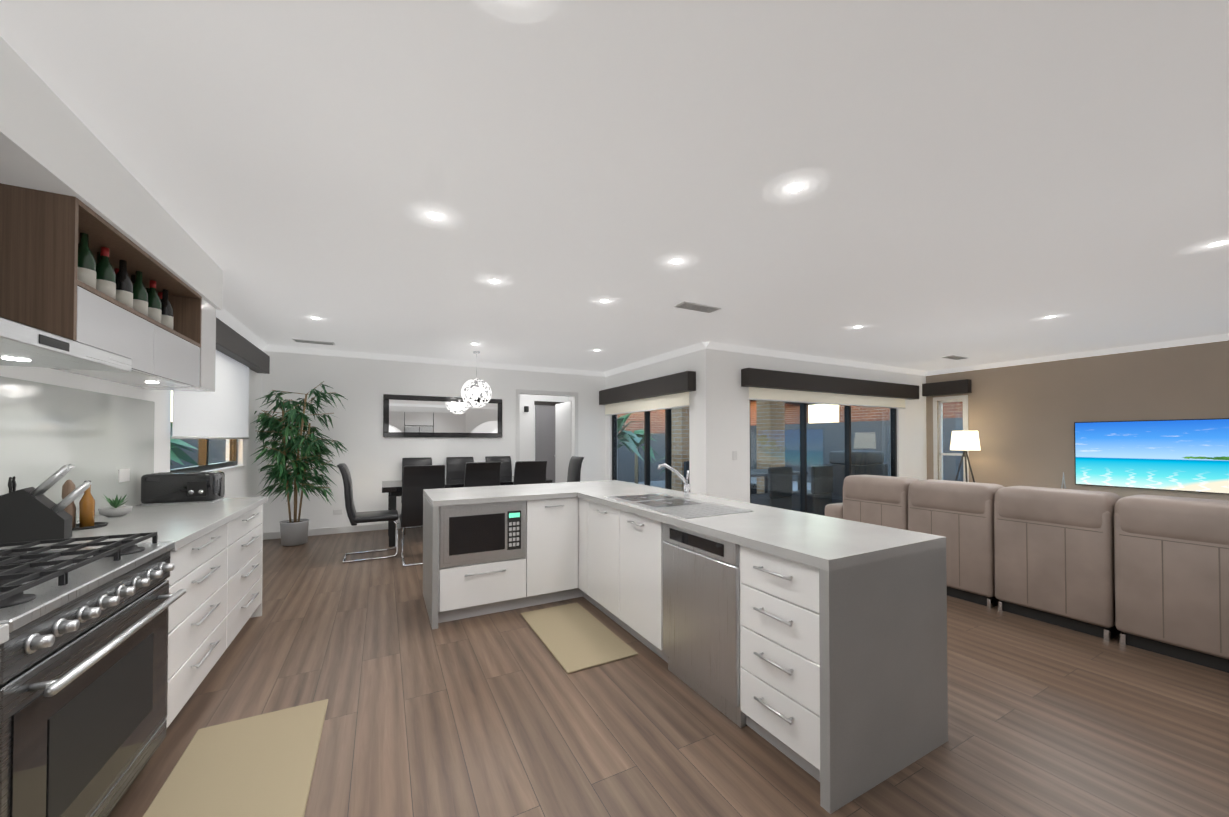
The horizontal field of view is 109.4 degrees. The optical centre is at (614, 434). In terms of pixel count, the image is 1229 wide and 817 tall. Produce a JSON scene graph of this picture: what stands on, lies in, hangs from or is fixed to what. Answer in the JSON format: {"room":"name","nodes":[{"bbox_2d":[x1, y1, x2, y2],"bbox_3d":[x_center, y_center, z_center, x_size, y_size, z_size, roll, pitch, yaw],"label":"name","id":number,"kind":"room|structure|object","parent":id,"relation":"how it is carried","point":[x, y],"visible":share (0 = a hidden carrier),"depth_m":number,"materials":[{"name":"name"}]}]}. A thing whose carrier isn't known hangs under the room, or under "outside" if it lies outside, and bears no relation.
{"room":"dining room and kitchen","nodes":[
{"label":"dining room and kitchen","id":0,"kind":"room"},
{"bbox_2d":[0,330,261,497],"bbox_3d":[-2.458,0.048,1.400,0.150,2.600,10.200,0,-1,-28],"label":"wall","id":1,"kind":"structure","parent":0,"point":[240,482],"depth_m":3.25,"materials":[{"name":"white paint"}]},
{"bbox_2d":[0,317,131,371],"bbox_3d":[-1.996,-0.606,1.268,0.509,0.691,0.940,0,-1,-28],"label":"range hood","id":2,"kind":"object","parent":1,"relation":"attached to","point":[22,345],"visible":1,"depth_m":1.46,"materials":[{"name":"metal"}]},
{"bbox_2d":[0,183,215,391],"bbox_3d":[-2.692,-0.628,2.383,0.347,0.624,1.660,0,-1,-28],"label":"kitchen cabinet","id":3,"kind":"object","parent":1,"relation":"attached to","point":[74,268],"visible":0.98,"depth_m":1.98,"materials":[{"name":"brown wood"}]},
{"bbox_2d":[170,392,244,471],"bbox_3d":[-3.912,-0.178,4.169,0.160,1.080,1.950,0,-1,-28],"label":"window","id":4,"kind":"structure","parent":1,"relation":"in","point":[203,454],"depth_m":4.15,"materials":[{"name":"black"}]},
{"bbox_2d":[171,350,248,438],"bbox_3d":[-3.833,-0.380,4.219,0.024,0.848,2.080,0,-1,-28],"label":"window blind","id":5,"kind":"object","parent":4,"relation":"attached to","point":[221,411],"visible":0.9,"depth_m":4.22,"materials":[{"name":"white fabric"}]},
{"bbox_2d":[216,308,267,350],"bbox_3d":[-3.946,-1.177,4.452,0.075,0.075,2.960,0,-1,-28],"label":"crown molding","id":6,"kind":"structure","parent":1,"relation":"attached to","point":[232,322],"depth_m":4.82,"materials":[{"name":"white paint"}]},
{"bbox_2d":[216,317,269,373],"bbox_3d":[-3.912,-0.920,4.444,0.129,0.230,2.700,0,-1,-28],"label":"pelmet","id":7,"kind":"object","parent":1,"relation":"in","point":[233,344],"depth_m":4.54,"materials":[{"name":"grey"}]},
{"bbox_2d":[260,351,605,532],"bbox_3d":[-2.478,0.117,7.080,5.150,2.600,0.150,0,-1,-28],"label":"wall","id":8,"kind":"structure","parent":0,"point":[372,460],"depth_m":6.45,"materials":[{"name":"white paint"}]},
{"bbox_2d":[333,509,341,514],"bbox_3d":[-3.941,1.102,6.198,0.110,0.070,0.010,0,-1,-28],"label":"electrical outlet plate","id":9,"kind":"object","parent":8,"relation":"attached to","point":[337,511],"visible":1,"depth_m":6.19,"materials":[{"name":"white plastic"}]},
{"bbox_2d":[263,522,415,539],"bbox_3d":[-3.199,1.366,6.589,3.430,0.090,0.014,0,-1,-28],"label":"baseboard","id":10,"kind":"structure","parent":8,"relation":"attached to","point":[325,531],"depth_m":6.19,"materials":[{"name":"white wood"}]},
{"bbox_2d":[268,345,605,376],"bbox_3d":[-2.426,-1.146,6.997,5.150,0.075,0.075,0,-1,-28],"label":"crown molding","id":11,"kind":"structure","parent":8,"relation":"attached to","point":[276,348],"depth_m":6.70,"materials":[{"name":"white paint"}]},
{"bbox_2d":[383,394,501,437],"bbox_3d":[-2.659,-0.275,6.882,1.760,0.640,0.035,0,-1,-28],"label":"framed mirror","id":12,"kind":"object","parent":8,"relation":"attached to","point":[417,416],"visible":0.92,"depth_m":6.83,"materials":[{"name":"black glass"}]},
{"bbox_2d":[516,389,577,460],"bbox_3d":[-1.172,0.327,7.678,1.150,2.195,0.015,0,-1,-28],"label":"trim","id":13,"kind":"structure","parent":8,"relation":"attached to","point":[519,391],"depth_m":7.57,"materials":[{"name":"white paint"}]},
{"bbox_2d":[553,401,571,482],"bbox_3d":[-1.018,0.406,8.426,0.114,2.045,0.820,0,-1,-28],"label":"hall door","id":14,"kind":"structure","parent":8,"relation":"in","point":[563,422],"depth_m":8.44,"materials":[{"name":"white"}]},
{"bbox_2d":[520,394,568,460],"bbox_3d":[-2.007,0.143,9.228,2.400,2.600,0.100,0,-1,-28],"label":"wall","id":15,"kind":"structure","parent":0,"point":[527,436],"depth_m":9.28,"materials":[{"name":"white paint"}]},
{"bbox_2d":[524,406,528,411],"bbox_3d":[-1.862,-0.537,9.198,0.080,0.120,0.096,0,-1,-28],"label":"wall speaker","id":16,"kind":"object","parent":15,"relation":"attached to","point":[526,408],"visible":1,"depth_m":9.16,"materials":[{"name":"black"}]},
{"bbox_2d":[534,401,563,482],"bbox_3d":[-1.364,0.192,9.477,0.770,1.810,0.056,0,-1,-28],"label":"window blind","id":17,"kind":"object","parent":15,"relation":"attached to","point":[544,430],"visible":0.54,"depth_m":9.42,"materials":[{"name":"grey"}]},
{"bbox_2d":[0,0,1228,371],"bbox_3d":[1.812,-1.263,4.622,10.700,0.100,11.850,0,-1,-28],"label":"ceiling","id":18,"kind":"structure","parent":0,"point":[990,180],"depth_m":2.01,"materials":[{"name":"white paint"}]},
{"bbox_2d":[0,36,222,309],"bbox_3d":[-1.761,-1.111,0.658,0.369,0.298,5.710,0,-1,-28],"label":"bulkhead","id":19,"kind":"object","parent":18,"relation":"attached to","point":[50,141],"depth_m":1.72,"materials":[{"name":"white paint"}]},
{"bbox_2d":[292,339,334,344],"bbox_3d":[-3.875,-1.193,5.623,0.440,0.014,0.160,0,-1,-28],"label":"ceiling vent","id":20,"kind":"object","parent":18,"relation":"in","point":[295,340],"depth_m":5.61,"materials":[{"name":"white metal"}]},
{"bbox_2d":[428,213,441,219],"bbox_3d":[-1.017,-1.236,2.465,0.316,0.003,0.316,1,-1,-37],"label":"recessed light","id":21,"kind":"object","parent":18,"relation":"in","point":[435,216],"depth_m":2.47,"materials":[{"name":"white"}]},
{"bbox_2d":[461,351,491,407],"bbox_3d":[-1.981,-0.787,6.252,0.420,0.809,0.420,0,-1,-28],"label":"crystal pendant light","id":22,"kind":"object","parent":18,"relation":"hanging from","point":[476,391],"visible":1,"depth_m":6.22,"materials":[{"name":"white"}]},
{"bbox_2d":[671,259,680,263],"bbox_3d":[0.439,-1.229,3.092,0.316,0.003,0.316,0,-1,35],"label":"recessed light","id":23,"kind":"object","parent":18,"relation":"in","point":[676,261],"depth_m":3.09,"materials":[{"name":"white"}]},
{"bbox_2d":[674,301,720,312],"bbox_3d":[0.792,-1.210,4.153,0.440,0.014,0.160,0,-1,-28],"label":"ceiling vent","id":24,"kind":"object","parent":18,"relation":"in","point":[696,307],"depth_m":4.12,"materials":[{"name":"white metal"}]},
{"bbox_2d":[788,183,802,191],"bbox_3d":[0.909,-1.240,2.187,0.316,0.003,0.316,1,-1,-37],"label":"recessed light","id":25,"kind":"object","parent":18,"relation":"in","point":[796,187],"depth_m":2.18,"materials":[{"name":"white"}]},
{"bbox_2d":[941,355,967,359],"bbox_3d":[5.224,-1.180,6.680,0.440,0.014,0.160,0,-1,-28],"label":"ceiling vent","id":26,"kind":"object","parent":18,"relation":"in","point":[954,357],"depth_m":6.64,"materials":[{"name":"white metal"}]},
{"bbox_2d":[1208,241,1226,246],"bbox_3d":[3.904,-1.232,2.818,0.316,0.003,0.316,0,-1,35],"label":"recessed light","id":27,"kind":"object","parent":18,"relation":"in","point":[1219,243],"depth_m":2.82,"materials":[{"name":"white"}]},
{"bbox_2d":[606,348,714,496],"bbox_3d":[0.542,0.117,7.045,0.150,2.600,3.050,0,-1,-28],"label":"wall","id":28,"kind":"structure","parent":0,"point":[701,363],"depth_m":5.83,"materials":[{"name":"white paint"}]},
{"bbox_2d":[599,371,695,404],"bbox_3d":[0.402,-0.704,7.008,0.139,0.260,2.698,0,-1,-28],"label":"pelmet","id":29,"kind":"object","parent":28,"relation":"in","point":[681,382],"depth_m":6.57,"materials":[{"name":"grey wood"}]},
{"bbox_2d":[605,392,689,415],"bbox_3d":[0.419,-0.466,7.003,0.024,0.208,2.520,0,-1,-28],"label":"window blind","id":30,"kind":"object","parent":29,"relation":"attached to","point":[676,400],"visible":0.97,"depth_m":6.74,"materials":[{"name":"beige fabric"}]},
{"bbox_2d":[612,408,688,490],"bbox_3d":[0.540,0.367,7.046,0.080,2.100,2.360,0,-1,-28],"label":"door","id":31,"kind":"structure","parent":28,"relation":"in","point":[667,444],"depth_m":7.03,"materials":[{"name":"black glass"}]},
{"bbox_2d":[604,343,707,375],"bbox_3d":[0.494,-1.147,6.910,0.075,0.075,2.790,0,-1,-28],"label":"crown molding","id":32,"kind":"structure","parent":28,"relation":"attached to","point":[695,347],"depth_m":6.61,"materials":[{"name":"white paint"}]},
{"bbox_2d":[108,527,1228,816],"bbox_3d":[1.812,1.437,4.589,10.700,0.100,11.850,0,-1,-28],"label":"floor","id":33,"kind":"structure","parent":0,"point":[502,713],"depth_m":2.06,"materials":[{"name":"brown wood"}]},
{"bbox_2d":[0,532,185,816],"bbox_3d":[-1.901,0.869,1.290,0.694,0.955,0.916,0,-1,-28],"label":"stove","id":34,"kind":"object","parent":33,"relation":"on","point":[83,679],"visible":1,"depth_m":1.32,"materials":[{"name":"metal"}]},
{"bbox_2d":[0,376,267,728],"bbox_3d":[-1.625,0.502,0.705,0.668,1.675,5.700,0,-1,-28],"label":"kitchen cabinet","id":35,"kind":"object","parent":33,"relation":"on","point":[103,443],"depth_m":2.30,"materials":[{"name":"white laminate"},{"name":"brushed steel"}]},
{"bbox_2d":[0,464,91,542],"bbox_3d":[-2.426,0.291,1.863,0.246,0.324,0.110,1,-1,-40],"label":"knife block","id":36,"kind":"object","parent":35,"relation":"on","point":[31,514],"visible":1,"depth_m":1.81,"materials":[{"name":"black wood"}]},
{"bbox_2d":[61,480,107,530],"bbox_3d":[-2.620,0.337,2.137,0.180,0.240,0.180,0,-1,-28],"label":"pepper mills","id":37,"kind":"object","parent":35,"relation":"on","point":[87,511],"visible":0.56,"depth_m":2.11,"materials":[{"name":"brown wood"}]},
{"bbox_2d":[98,495,132,516],"bbox_3d":[-2.808,0.396,2.448,0.130,0.130,0.144,0,-1,-28],"label":"succulent pot","id":38,"kind":"object","parent":35,"relation":"on","point":[117,509],"visible":1,"depth_m":2.43,"materials":[{"name":"grey ceramic"}]},
{"bbox_2d":[141,471,224,505],"bbox_3d":[-2.956,0.364,2.991,0.380,0.206,0.216,0,-1,-24],"label":"toaster","id":39,"kind":"object","parent":35,"relation":"on","point":[167,488],"visible":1,"depth_m":2.92,"materials":[{"name":"black metal"}]},
{"bbox_2d":[143,699,327,816],"bbox_3d":[-1.241,1.341,1.278,0.500,0.012,1.870,0,-1,-28],"label":"kitchen mat","id":40,"kind":"object","parent":33,"relation":"on","point":[262,765],"visible":1,"depth_m":1.74,"materials":[{"name":"beige fabric"}]},
{"bbox_2d":[250,381,348,545],"bbox_3d":[-3.986,0.369,5.582,1.007,2.060,1.014,0,-1,-28],"label":"ficus plant","id":41,"kind":"object","parent":33,"relation":"on","point":[294,532],"visible":1,"depth_m":5.45,"materials":[{"name":"green plant"}]},
{"bbox_2d":[337,463,398,562],"bbox_3d":[-2.807,0.861,4.976,0.599,1.059,0.441,0,-1,-28],"label":"dining chair","id":42,"kind":"object","parent":33,"relation":"on","point":[354,517],"visible":1,"depth_m":4.83,"materials":[{"name":"black leather"}]},
{"bbox_2d":[401,457,431,534],"bbox_3d":[-2.876,0.878,6.382,0.441,1.059,0.599,0,-1,-28],"label":"dining chair","id":43,"kind":"object","parent":33,"relation":"on","point":[416,461],"visible":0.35,"depth_m":6.56,"materials":[{"name":"black leather"}]},
{"bbox_2d":[399,465,444,566],"bbox_3d":[-2.143,0.860,4.855,0.441,1.059,0.599,0,-1,-28],"label":"dining chair","id":44,"kind":"object","parent":33,"relation":"on","point":[418,479],"visible":0.58,"depth_m":4.62,"materials":[{"name":"black leather"}]},
{"bbox_2d":[446,457,473,478],"bbox_3d":[-2.329,0.882,6.673,0.441,1.059,0.599,0,-1,-28],"label":"dining chair","id":45,"kind":"object","parent":33,"relation":"on","point":[455,467],"visible":0.25,"depth_m":6.82,"materials":[{"name":"black leather"}]},
{"bbox_2d":[382,476,552,546],"bbox_3d":[-2.088,1.032,6.229,2.190,0.750,0.940,0,-1,-28],"label":"dining table","id":46,"kind":"object","parent":33,"relation":"on","point":[393,489],"visible":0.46,"depth_m":5.65,"materials":[{"name":"black wood"}]},
{"bbox_2d":[464,462,500,486],"bbox_3d":[-1.718,0.868,5.524,0.441,1.059,0.599,0,-1,-28],"label":"dining chair","id":47,"kind":"object","parent":33,"relation":"on","point":[478,474],"visible":0.27,"depth_m":5.30,"materials":[{"name":"black leather"}]},
{"bbox_2d":[485,456,511,475],"bbox_3d":[-1.799,0.885,6.955,0.441,1.059,0.599,0,-1,-28],"label":"dining chair","id":48,"kind":"object","parent":33,"relation":"on","point":[505,467],"visible":0.21,"depth_m":7.17,"materials":[{"name":"black leather"}]},
{"bbox_2d":[513,461,546,484],"bbox_3d":[-1.188,0.871,5.805,0.441,1.059,0.599,0,-1,-28],"label":"dining chair","id":49,"kind":"object","parent":33,"relation":"on","point":[529,472],"visible":0.27,"depth_m":5.58,"materials":[{"name":"black leather"}]},
{"bbox_2d":[567,456,583,481],"bbox_3d":[-0.831,0.885,6.899,0.599,1.059,0.441,0,-1,-28],"label":"dining chair","id":50,"kind":"object","parent":33,"relation":"on","point":[574,468],"visible":0.29,"depth_m":6.94,"materials":[{"name":"black leather"}]},
{"bbox_2d":[521,602,637,673],"bbox_3d":[-0.284,1.361,3.005,0.470,0.012,0.960,0,-1,-28],"label":"kitchen mat","id":51,"kind":"object","parent":33,"relation":"on","point":[574,637],"visible":0.96,"depth_m":2.90,"materials":[{"name":"beige fabric"}]},
{"bbox_2d":[423,495,947,813],"bbox_3d":[-0.097,0.936,2.860,1.900,0.860,3.120,0,-1,-28],"label":"kitchen island","id":52,"kind":"object","parent":33,"relation":"on","point":[814,646],"depth_m":1.79,"materials":[{"name":"white laminate cabinetry"},{"name":"grey stone"}]},
{"bbox_2d":[423,480,945,614],"bbox_3d":[-0.097,0.486,2.866,1.900,0.040,3.120,0,-1,-28],"label":"island countertop","id":53,"kind":"structure","parent":52,"relation":"on","point":[616,545],"depth_m":2.95,"materials":[{"name":"white stone"}]},
{"bbox_2d":[950,431,980,481],"bbox_3d":[5.814,0.681,7.295,0.542,1.483,0.512,0,-1,-28],"label":"floor lamp","id":54,"kind":"object","parent":33,"relation":"on","point":[964,441],"visible":0.71,"depth_m":7.14,"materials":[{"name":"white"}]},
{"bbox_2d":[825,475,1228,672],"bbox_3d":[3.636,0.887,3.177,1.012,0.965,4.028,0,-1,-28],"label":"sofa","id":55,"kind":"object","parent":33,"relation":"on","point":[1148,572],"visible":0.79,"depth_m":2.97,"materials":[{"name":"brown"}]},
{"bbox_3d":[7.005,1.147,5.401,0.450,0.500,2.400,0,-1,-28],"label":"tv console","id":56,"kind":"object","parent":33,"relation":"on","visible":0},
{"bbox_2d":[1061,472,1065,488],"bbox_3d":[6.508,0.728,6.309,0.107,0.362,0.107,0,-1,-28],"label":"ornament","id":57,"kind":"object","parent":56,"relation":"on","point":[1062,482],"visible":0.62,"depth_m":6.31,"materials":[{"name":"metal"}]},
{"bbox_2d":[671,407,688,491],"bbox_3d":[1.466,0.143,9.195,0.400,2.600,0.380,0,-1,-28],"label":"pier","id":58,"kind":"object","parent":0,"point":[678,452],"depth_m":9.01,"materials":[{"name":"beige brick"}]},
{"bbox_2d":[756,400,784,493],"bbox_3d":[3.715,0.157,10.364,0.470,2.600,0.430,0,-1,-28],"label":"pier","id":59,"kind":"object","parent":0,"point":[759,437],"depth_m":10.21,"materials":[{"name":"beige brick"}]},
{"bbox_2d":[715,350,926,502],"bbox_3d":[3.607,0.117,7.033,5.250,2.600,0.150,0,-1,-28],"label":"wall","id":60,"kind":"structure","parent":0,"point":[732,428],"depth_m":6.01,"materials":[{"name":"white paint"}]},
{"bbox_2d":[733,451,736,459],"bbox_3d":[1.628,0.283,5.885,0.080,0.120,0.011,0,-1,-28],"label":"switch plate","id":61,"kind":"object","parent":60,"relation":"attached to","point":[734,455],"visible":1,"depth_m":5.88,"materials":[{"name":"white plastic"}]},
{"bbox_2d":[700,342,927,375],"bbox_3d":[3.460,-1.148,6.842,5.245,0.075,0.075,0,-1,-28],"label":"crown molding","id":62,"kind":"structure","parent":60,"relation":"attached to","point":[710,345],"depth_m":6.51,"materials":[{"name":"white paint"}]},
{"bbox_2d":[750,400,896,514],"bbox_3d":[3.417,0.365,6.929,3.580,2.100,0.080,0,-1,-28],"label":"door","id":63,"kind":"structure","parent":60,"relation":"in","point":[803,460],"depth_m":6.76,"materials":[{"name":"black"}]},
{"bbox_2d":[741,368,918,399],"bbox_3d":[3.591,-0.765,6.870,4.140,0.240,0.139,0,-1,-28],"label":"pelmet","id":64,"kind":"object","parent":60,"relation":"in","point":[762,378],"depth_m":6.56,"materials":[{"name":"grey wood"}]},
{"bbox_2d":[748,387,905,408],"bbox_3d":[3.492,-0.553,6.830,3.750,0.178,0.024,0,-1,-28],"label":"window blind","id":65,"kind":"object","parent":64,"relation":"attached to","point":[770,394],"visible":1,"depth_m":6.65,"materials":[{"name":"beige fabric"}]},
{"bbox_2d":[926,340,1228,500],"bbox_3d":[7.572,0.092,5.008,0.150,2.600,7.150,0,-1,-28],"label":"wall","id":66,"kind":"structure","parent":0,"point":[1022,419],"depth_m":6.45,"materials":[{"name":"beige paint"}]},
{"bbox_2d":[922,379,971,481],"bbox_3d":[5.981,0.171,7.801,0.245,2.230,0.718,0,-1,-28],"label":"window","id":67,"kind":"structure","parent":66,"relation":"in","point":[948,387],"depth_m":7.86,"materials":[{"name":"grey"}]},
{"bbox_2d":[928,333,1228,375],"bbox_3d":[7.416,-1.170,5.076,0.075,0.075,6.910,0,-1,-28],"label":"crown molding","id":68,"kind":"structure","parent":66,"relation":"attached to","point":[1221,337],"depth_m":6.18,"materials":[{"name":"white paint"}]},
{"bbox_2d":[1074,418,1228,493],"bbox_3d":[7.198,0.263,5.498,0.041,0.910,1.970,0,-1,-28],"label":"television","id":69,"kind":"object","parent":66,"relation":"attached to","point":[1133,421],"visible":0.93,"depth_m":5.82,"materials":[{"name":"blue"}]},
{"bbox_2d":[1075,419,1228,492],"bbox_3d":[7.179,0.263,5.487,0.001,0.886,1.946,0,-1,-28],"label":"screen","id":70,"kind":"object","parent":69,"relation":"attached to","point":[1188,455],"visible":1,"depth_m":5.68,"materials":[{"name":"glass"}]},
{"label":"outside","id":71,"kind":"structure","parent":0,"visible":0},
{"bbox_2d":[632,477,810,490],"bbox_3d":[3.225,1.547,11.938,32.000,0.100,30.000,0,-1,-28],"label":"ground","id":72,"kind":"structure","parent":71,"point":[662,485],"depth_m":13.48,"materials":[{"name":"grey"}]},
{"bbox_2d":[170,422,197,465],"label":"garden plants","id":73,"kind":"object","parent":72,"relation":"on","point":[175,457],"depth_m":5.28,"materials":[{"name":"green plant"}]},
{"bbox_2d":[170,417,962,482],"bbox_3d":[6.029,0.497,6.680,30.000,1.870,18.060,0,-1,-28],"label":"fence","id":74,"kind":"object","parent":72,"relation":"on","point":[789,460],"depth_m":13.07,"materials":[{"name":"grey"}]},
{"bbox_2d":[617,413,643,483],"label":"garden plants","id":75,"kind":"object","parent":72,"relation":"on","point":[628,443],"depth_m":11.18,"materials":[{"name":"green plant"}]},
{"bbox_2d":[650,446,664,462],"label":"garden plants","id":76,"kind":"object","parent":72,"relation":"on","point":[651,454],"depth_m":11.71,"materials":[{"name":"green plant"}]},
{"bbox_2d":[617,400,962,432],"bbox_3d":[7.888,-0.797,13.315,15.500,4.620,25.000,0,-1,-28],"label":"neighbouring house","id":77,"kind":"structure","parent":72,"relation":"on","point":[879,411],"depth_m":14.88,"materials":[{"name":"red brick"}]},
{"bbox_3d":[2.657,1.443,8.323,4.800,0.019,3.050,0,-1,-28],"label":"slab","id":78,"kind":"object","parent":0,"visible":0},
{"bbox_2d":[684,461,688,483],"bbox_3d":[1.717,0.987,8.605,0.500,0.901,0.520,0,-1,-28],"label":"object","id":79,"kind":"object","parent":78,"relation":"on","point":[687,462],"depth_m":8.67,"materials":[{"name":"grey wicker"}]},
{"bbox_2d":[751,467,793,510],"bbox_3d":[2.525,0.968,7.087,0.500,0.901,0.520,0,-1,-28],"label":"chair","id":80,"kind":"object","parent":78,"relation":"on","point":[770,470],"depth_m":6.90,"materials":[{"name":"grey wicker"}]},
{"bbox_2d":[794,464,834,515],"bbox_3d":[3.408,0.974,7.556,0.500,0.901,0.520,0,-1,-28],"label":"chair","id":81,"kind":"object","parent":78,"relation":"on","point":[834,486],"depth_m":7.33,"materials":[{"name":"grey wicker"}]},
{"bbox_2d":[829,451,844,502],"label":"chair","id":82,"kind":"object","parent":78,"relation":"on","point":[837,486],"depth_m":7.97,"materials":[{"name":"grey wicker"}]},
{"bbox_2d":[851,451,887,475],"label":"chair","id":83,"kind":"object","parent":78,"relation":"on","point":[861,456],"depth_m":7.90,"materials":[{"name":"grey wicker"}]}
]}

